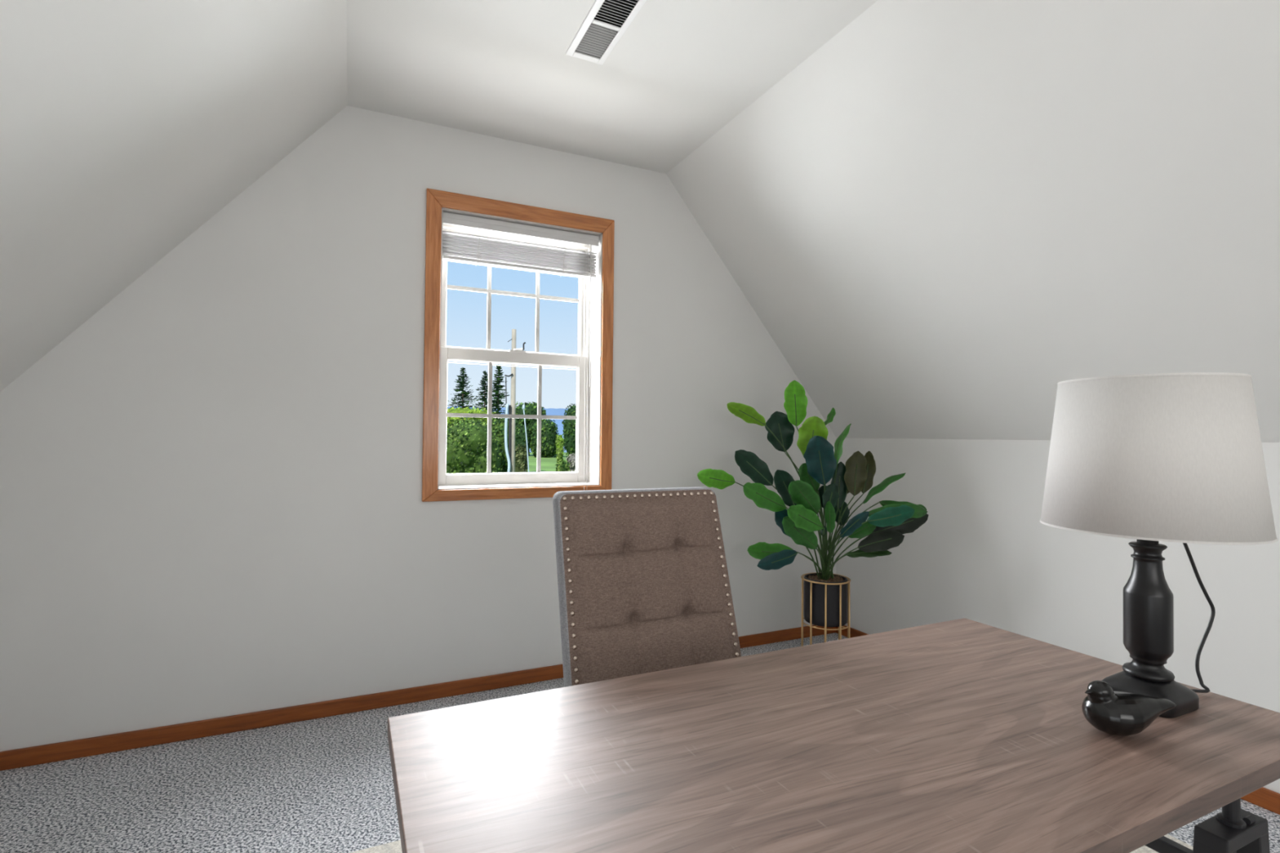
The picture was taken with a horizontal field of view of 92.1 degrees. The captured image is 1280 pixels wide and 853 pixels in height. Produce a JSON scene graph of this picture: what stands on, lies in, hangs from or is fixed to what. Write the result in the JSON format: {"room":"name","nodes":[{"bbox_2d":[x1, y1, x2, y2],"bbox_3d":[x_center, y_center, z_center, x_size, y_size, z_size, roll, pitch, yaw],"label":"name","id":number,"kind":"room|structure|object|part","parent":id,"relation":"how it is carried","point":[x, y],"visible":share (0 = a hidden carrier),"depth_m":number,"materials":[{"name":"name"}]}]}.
{"room":"home office","nodes":[
{"label":"home office","id":0,"kind":"room"},
{"bbox_2d":[0,0,346,391],"bbox_3d":[-0.618,-0.717,-0.150,1.207,1.421,5.641,1,-1,-25],"label":"ceiling","id":1,"kind":"structure","parent":0,"point":[126,126],"depth_m":1.77,"materials":[{"name":"paint"}]},
{"bbox_2d":[0,105,836,751],"bbox_3d":[-0.575,-0.069,2.981,3.972,2.619,0.001,1,-1,-25],"label":"wall","id":2,"kind":"structure","parent":0,"point":[211,505],"depth_m":2.61,"materials":[{"name":"paint"}]},
{"bbox_2d":[0,625,835,770],"bbox_3d":[-0.585,1.207,2.956,3.972,0.066,0.012,1,-1,-25],"label":"baseboard","id":3,"kind":"structure","parent":2,"relation":"attached to","point":[72,749],"depth_m":2.54,"materials":[{"name":"brown wood"}]},
{"bbox_2d":[422,187,614,502],"bbox_3d":[-0.616,-0.362,3.104,0.922,1.420,0.288,1,-1,-25],"label":"window","id":4,"kind":"structure","parent":2,"relation":"in","point":[596,468],"depth_m":3.09,"materials":[{"name":"brown wood"}]},
{"bbox_3d":[-0.945,-0.370,2.800,0.066,1.416,0.018,1,-1,-25],"label":"casing","id":5,"kind":"part","parent":4,"relation":"part of","materials":[{"name":"brown wood"}]},
{"bbox_3d":[-0.650,-0.652,3.187,0.768,0.619,0.034,1,-1,-25],"label":"sash","id":6,"kind":"part","parent":4,"relation":"part of","materials":[{"name":"white plastic"}]},
{"bbox_3d":[-0.637,-0.045,3.142,0.776,0.669,0.034,1,-1,-25],"label":"sash","id":7,"kind":"part","parent":4,"relation":"part of","materials":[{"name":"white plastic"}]},
{"bbox_3d":[-0.565,0.321,2.972,0.918,0.051,0.018,1,-1,-25],"label":"casing","id":8,"kind":"part","parent":4,"relation":"part of","materials":[{"name":"brown wood"}]},
{"bbox_3d":[-0.644,-0.350,3.170,0.782,1.283,0.095,1,-1,-25],"label":"frame","id":9,"kind":"part","parent":4,"relation":"part of","materials":[{"name":"white plastic"}]},
{"bbox_3d":[-0.552,-1.036,2.993,0.919,0.074,0.018,1,-1,-25],"label":"casing","id":10,"kind":"part","parent":4,"relation":"part of","materials":[{"name":"brown wood"}]},
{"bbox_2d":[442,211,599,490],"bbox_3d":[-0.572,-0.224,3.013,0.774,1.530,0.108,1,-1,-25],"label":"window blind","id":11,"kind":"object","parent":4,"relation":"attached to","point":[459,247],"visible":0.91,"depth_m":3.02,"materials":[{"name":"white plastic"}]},
{"bbox_3d":[-0.774,-0.863,2.947,0.026,0.178,0.062,1,-1,-25],"label":"ladder cord","id":12,"kind":"part","parent":11,"relation":"part of","materials":[{"name":"white fabric"}]},
{"bbox_3d":[-0.579,-0.783,3.041,0.764,0.015,0.046,1,-1,-25],"label":"rail","id":13,"kind":"part","parent":11,"relation":"part of","materials":[{"name":"white plastic"}]},
{"bbox_3d":[-0.390,-0.857,3.128,0.026,0.178,0.062,1,-1,-25],"label":"ladder cord","id":14,"kind":"part","parent":11,"relation":"part of","materials":[{"name":"white fabric"}]},
{"bbox_3d":[-0.280,-0.194,3.116,0.004,1.478,0.045,1,-1,-15],"label":"pull cord","id":15,"kind":"part","parent":11,"relation":"part of","materials":[{"name":"white plastic"}]},
{"bbox_3d":[-0.267,-0.194,3.122,0.004,1.478,0.045,1,-1,-15],"label":"pull cord","id":16,"kind":"part","parent":11,"relation":"part of","materials":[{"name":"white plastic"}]},
{"bbox_3d":[-0.169,-0.357,3.166,0.061,1.416,0.018,1,-1,-25],"label":"casing","id":17,"kind":"part","parent":4,"relation":"part of","materials":[{"name":"brown wood"}]},
{"bbox_2d":[346,0,877,173],"bbox_3d":[0.640,-1.406,0.450,1.558,0.001,5.641,1,-1,-25],"label":"ceiling","id":18,"kind":"structure","parent":0,"point":[681,71],"depth_m":2.37,"materials":[{"name":"paint"}]},
{"bbox_2d":[565,0,646,64],"bbox_3d":[-0.118,-1.435,2.128,0.148,0.105,0.432,1,-1,-25],"label":"ceiling vent","id":19,"kind":"object","parent":18,"relation":"in","point":[606,18],"visible":1,"depth_m":2.18,"materials":[{"name":"white metal"}]},
{"bbox_2d":[0,632,1279,852],"bbox_3d":[0.615,1.212,0.410,3.972,0.001,5.641,1,-1,-25],"label":"floor","id":20,"kind":"structure","parent":0,"point":[322,784],"depth_m":2.04,"materials":[{"name":"carpet"}]},
{"bbox_2d":[351,834,1193,852],"bbox_3d":[0.539,1.213,0.821,2.812,0.008,2.848,1,-1,-25],"label":"area rug","id":21,"kind":"object","parent":20,"relation":"on","point":[394,846],"visible":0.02,"depth_m":1.78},
{"bbox_2d":[552,486,741,687],"bbox_3d":[0.119,0.687,1.332,0.470,1.051,0.682,1,-1,-25],"label":"desk chair","id":22,"kind":"object","parent":21,"relation":"on","point":[643,582],"visible":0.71,"depth_m":1.51,"materials":[{"name":"brown fabric"}]},
{"bbox_2d":[386,617,1279,852],"bbox_3d":[0.336,0.833,0.943,1.382,0.751,0.637,1,-1,-25],"label":"desk","id":23,"kind":"object","parent":21,"relation":"on","point":[961,735],"visible":1,"depth_m":0.85,"materials":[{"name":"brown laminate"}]},
{"bbox_2d":[1081,680,1176,736],"bbox_3d":[0.733,0.422,0.932,0.121,0.077,0.082,1,-1,-25],"label":"bird figurine","id":24,"kind":"object","parent":23,"relation":"on","point":[1110,712],"visible":1,"depth_m":0.91,"materials":[{"name":"black ceramic"}]},
{"bbox_2d":[1040,372,1277,718],"bbox_3d":[0.865,0.193,1.047,0.316,0.543,0.306,1,-1,-25],"label":"table lamp","id":25,"kind":"object","parent":23,"relation":"on","point":[1149,459],"visible":0.96,"depth_m":0.95,"materials":[{"name":"white fabric"}]},
{"bbox_3d":[0.863,-0.077,1.049,0.253,0.004,0.253,1,-1,-40],"label":"shade trim","id":26,"kind":"part","parent":25,"relation":"part of","materials":[{"name":"white fabric"}]},
{"bbox_3d":[0.862,0.048,1.047,0.305,0.253,0.305,1,-1,-25],"label":"lamp shade","id":27,"kind":"part","parent":25,"relation":"part of","materials":[{"name":"white fabric"}]},
{"bbox_3d":[0.860,0.172,1.045,0.306,0.004,0.306,0,-1,42],"label":"shade trim","id":28,"kind":"part","parent":25,"relation":"part of","materials":[{"name":"white fabric"}]},
{"bbox_3d":[0.937,0.301,1.074,0.152,0.327,0.060,0,-1,9],"label":"cord","id":29,"kind":"part","parent":25,"relation":"part of","materials":[{"name":"black plastic"}]},
{"bbox_3d":[0.837,0.612,1.181,0.024,0.236,0.457,1,-1,-25],"label":"rail","id":30,"kind":"part","parent":23,"relation":"part of","materials":[{"name":"black metal"}]},
{"bbox_3d":[0.932,0.920,0.970,0.278,0.589,0.042,1,-1,-25],"label":"leg","id":31,"kind":"part","parent":23,"relation":"part of","materials":[{"name":"black paint"}]},
{"bbox_3d":[0.943,0.560,0.979,0.051,0.136,0.034,1,-1,-25],"label":"screw post","id":32,"kind":"part","parent":23,"relation":"part of","materials":[{"name":"black metal"}]},
{"bbox_2d":[800,572,850,646],"bbox_3d":[0.944,1.014,3.139,0.245,0.486,0.248,1,-1,-25],"label":"plant stand","id":33,"kind":"object","parent":20,"relation":"on","point":[811,626],"visible":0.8,"depth_m":3.06,"materials":[{"name":"gold metal"}]},
{"bbox_3d":[0.825,1.015,3.135,0.011,0.481,0.009,1,-1,-3],"label":"leg","id":34,"kind":"part","parent":33,"relation":"part of","materials":[{"name":"gold metal"}]},
{"bbox_3d":[0.846,1.016,3.206,0.011,0.481,0.009,0,-1,42],"label":"leg","id":35,"kind":"part","parent":33,"relation":"part of","materials":[{"name":"gold metal"}]},
{"bbox_3d":[0.850,1.014,3.066,0.011,0.482,0.010,1,-1,-25],"label":"leg","id":36,"kind":"part","parent":33,"relation":"part of","materials":[{"name":"gold metal"}]},
{"bbox_2d":[697,380,928,626],"bbox_3d":[0.846,0.379,3.055,1.117,1.227,0.431,0,-1,9],"label":"potted plant","id":37,"kind":"object","parent":33,"relation":"on","point":[885,526],"visible":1,"depth_m":3.04,"materials":[{"name":"green plant"}]},
{"bbox_3d":[0.945,0.883,3.141,0.212,0.225,0.212,1,-1,-25],"label":"pot","id":38,"kind":"part","parent":37,"relation":"part of","materials":[{"name":"black ceramic"}]},
{"bbox_3d":[0.911,1.014,3.025,0.009,0.481,0.010,1,-1,-3],"label":"leg","id":39,"kind":"part","parent":33,"relation":"part of","materials":[{"name":"gold metal"}]},
{"bbox_3d":[0.984,1.015,3.027,0.009,0.482,0.011,1,-1,-25],"label":"leg","id":40,"kind":"part","parent":33,"relation":"part of","materials":[{"name":"gold metal"}]},
{"bbox_3d":[1.063,1.017,3.143,0.011,0.481,0.009,1,-1,-3],"label":"leg","id":41,"kind":"part","parent":33,"relation":"part of","materials":[{"name":"gold metal"}]},
{"bbox_3d":[1.042,1.016,3.072,0.011,0.481,0.009,0,-1,42],"label":"leg","id":42,"kind":"part","parent":33,"relation":"part of","materials":[{"name":"gold metal"}]},
{"bbox_2d":[666,0,1279,442],"bbox_3d":[1.883,-0.675,1.028,1.207,1.421,5.641,1,-1,-25],"label":"ceiling","id":43,"kind":"structure","parent":0,"point":[948,215],"depth_m":2.12,"materials":[{"name":"paint"}]},
{"bbox_2d":[835,438,1279,793],"bbox_3d":[2.417,0.643,1.265,0.001,1.198,5.641,1,-1,-25],"label":"wall","id":44,"kind":"structure","parent":0,"point":[983,553],"depth_m":2.73,"materials":[{"name":"paint"}]},
{"bbox_2d":[835,625,1279,814],"bbox_3d":[2.409,1.209,1.249,0.012,0.066,5.629,1,-1,-25],"label":"baseboard","id":45,"kind":"structure","parent":44,"relation":"attached to","point":[1264,797],"depth_m":2.02,"materials":[{"name":"brown wood"}]},
{"label":"outside","id":46,"kind":"structure","parent":0,"visible":0},
{"bbox_2d":[522,404,528,472],"bbox_3d":[-4.254,0.644,23.012,0.321,2.958,0.106,1,-1,-18],"label":"guy wire","id":47,"kind":"object","parent":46,"point":[523,405],"visible":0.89,"depth_m":22.98,"materials":[{"name":"white metal"}]},
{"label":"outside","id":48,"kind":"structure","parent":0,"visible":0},
{"bbox_2d":[447,405,568,436],"bbox_3d":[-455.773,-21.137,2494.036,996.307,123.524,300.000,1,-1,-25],"label":"hills","id":49,"kind":"structure","parent":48,"point":[550,411],"depth_m":2391.66,"materials":[{"name":"blue"}]},
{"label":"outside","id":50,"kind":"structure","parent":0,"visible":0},
{"bbox_2d":[526,452,568,472],"bbox_3d":[26.394,6.704,107.999,260.000,0.001,157.000,1,-1,-25],"label":"lawn","id":51,"kind":"structure","parent":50,"point":[548,464],"depth_m":102.30,"materials":[{"name":"green plant"}]},
{"bbox_2d":[447,367,478,408],"bbox_3d":[-21.501,-0.746,75.099,4.595,12.982,4.784,0,-1,24],"label":"conifer tree","id":52,"kind":"object","parent":51,"relation":"on","point":[464,394],"visible":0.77,"depth_m":74.75,"materials":[{"name":"green plant"}]},
{"bbox_2d":[446,406,495,427],"bbox_3d":[-12.309,1.963,43.962,4.500,6.786,4.191,1,-1,-25],"label":"leafy shrub","id":53,"kind":"object","parent":51,"relation":"on","point":[451,410],"visible":0.32,"depth_m":42.70,"materials":[{"name":"green plant"}]},
{"bbox_2d":[446,417,503,473],"bbox_3d":[-8.377,2.366,30.011,3.219,5.628,3.018,0,-1,19],"label":"leafy tree","id":54,"kind":"object","parent":51,"relation":"on","point":[466,441],"visible":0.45,"depth_m":29.20,"materials":[{"name":"green plant"}]},
{"bbox_2d":[471,370,494,409],"bbox_3d":[-20.417,-0.790,81.884,5.752,13.298,5.397,1,-1,-25],"label":"conifer tree","id":55,"kind":"object","parent":51,"relation":"on","point":[484,387],"visible":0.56,"depth_m":81.83,"materials":[{"name":"green plant"}]},
{"bbox_2d":[484,364,509,419],"bbox_3d":[-16.062,-0.696,69.958,3.910,12.827,4.162,1,-1,-25],"label":"conifer tree","id":56,"kind":"object","parent":51,"relation":"on","point":[498,397],"visible":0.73,"depth_m":69.75,"materials":[{"name":"green plant"}]},
{"bbox_2d":[486,417,519,472],"bbox_3d":[-7.463,2.276,32.984,2.030,5.917,1.914,1,-1,-25],"label":"leafy tree","id":57,"kind":"object","parent":51,"relation":"on","point":[497,424],"visible":0.23,"depth_m":32.44,"materials":[{"name":"green plant"}]},
{"bbox_2d":[504,328,525,472],"bbox_3d":[-4.902,0.663,23.928,0.779,8.913,0.398,1,-1,-25],"label":"utility pole","id":58,"kind":"object","parent":51,"relation":"on","point":[510,409],"visible":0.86,"depth_m":23.91,"materials":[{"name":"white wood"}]},
{"bbox_2d":[515,442,528,472],"bbox_3d":[-5.282,2.929,26.958,0.809,4.467,0.861,0,-1,6],"label":"leafy shrub","id":59,"kind":"object","parent":51,"relation":"on","point":[521,455],"visible":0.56,"depth_m":26.74,"materials":[{"name":"green plant"}]},
{"bbox_2d":[515,401,546,456],"bbox_3d":[-25.609,0.780,140.083,9.741,13.071,8.624,1,-1,-25],"label":"leafy tree","id":60,"kind":"object","parent":51,"relation":"on","point":[530,408],"visible":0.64,"depth_m":137.42,"materials":[{"name":"green plant"}]},
{"bbox_2d":[528,418,559,457],"bbox_3d":[-20.278,2.707,131.747,6.676,9.063,6.143,1,-1,-25],"label":"leafy tree","id":61,"kind":"object","parent":51,"relation":"on","point":[548,433],"visible":0.76,"depth_m":130.01,"materials":[{"name":"green plant"}]},
{"bbox_2d":[555,434,564,462],"bbox_3d":[-12.996,3.908,99.944,1.668,5.277,1.656,1,-1,-25],"label":"leafy shrub","id":62,"kind":"object","parent":51,"relation":"on","point":[559,440],"visible":0.91,"depth_m":99.49,"materials":[{"name":"green plant"}]},
{"bbox_2d":[555,459,570,471],"bbox_3d":[-3.748,3.422,29.914,0.829,3.600,0.810,0,-1,22],"label":"leafy shrub","id":63,"kind":"object","parent":51,"relation":"on","point":[562,466],"visible":0.35,"depth_m":29.75,"materials":[{"name":"green plant"}]},
{"bbox_2d":[561,404,576,457],"bbox_3d":[-11.921,1.240,120.212,7.499,11.559,6.509,1,-1,-25],"label":"leafy tree","id":64,"kind":"object","parent":51,"relation":"on","point":[569,426],"visible":0.28,"depth_m":117.40,"materials":[{"name":"green plant"}]},
{"bbox_2d":[565,453,575,471],"bbox_3d":[-3.618,3.366,33.970,1.127,3.841,1.029,1,-1,-25],"label":"flowering shrub","id":65,"kind":"object","parent":51,"relation":"on","point":[571,459],"visible":0.23,"depth_m":33.69,"materials":[{"name":"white plant"}]}
]}

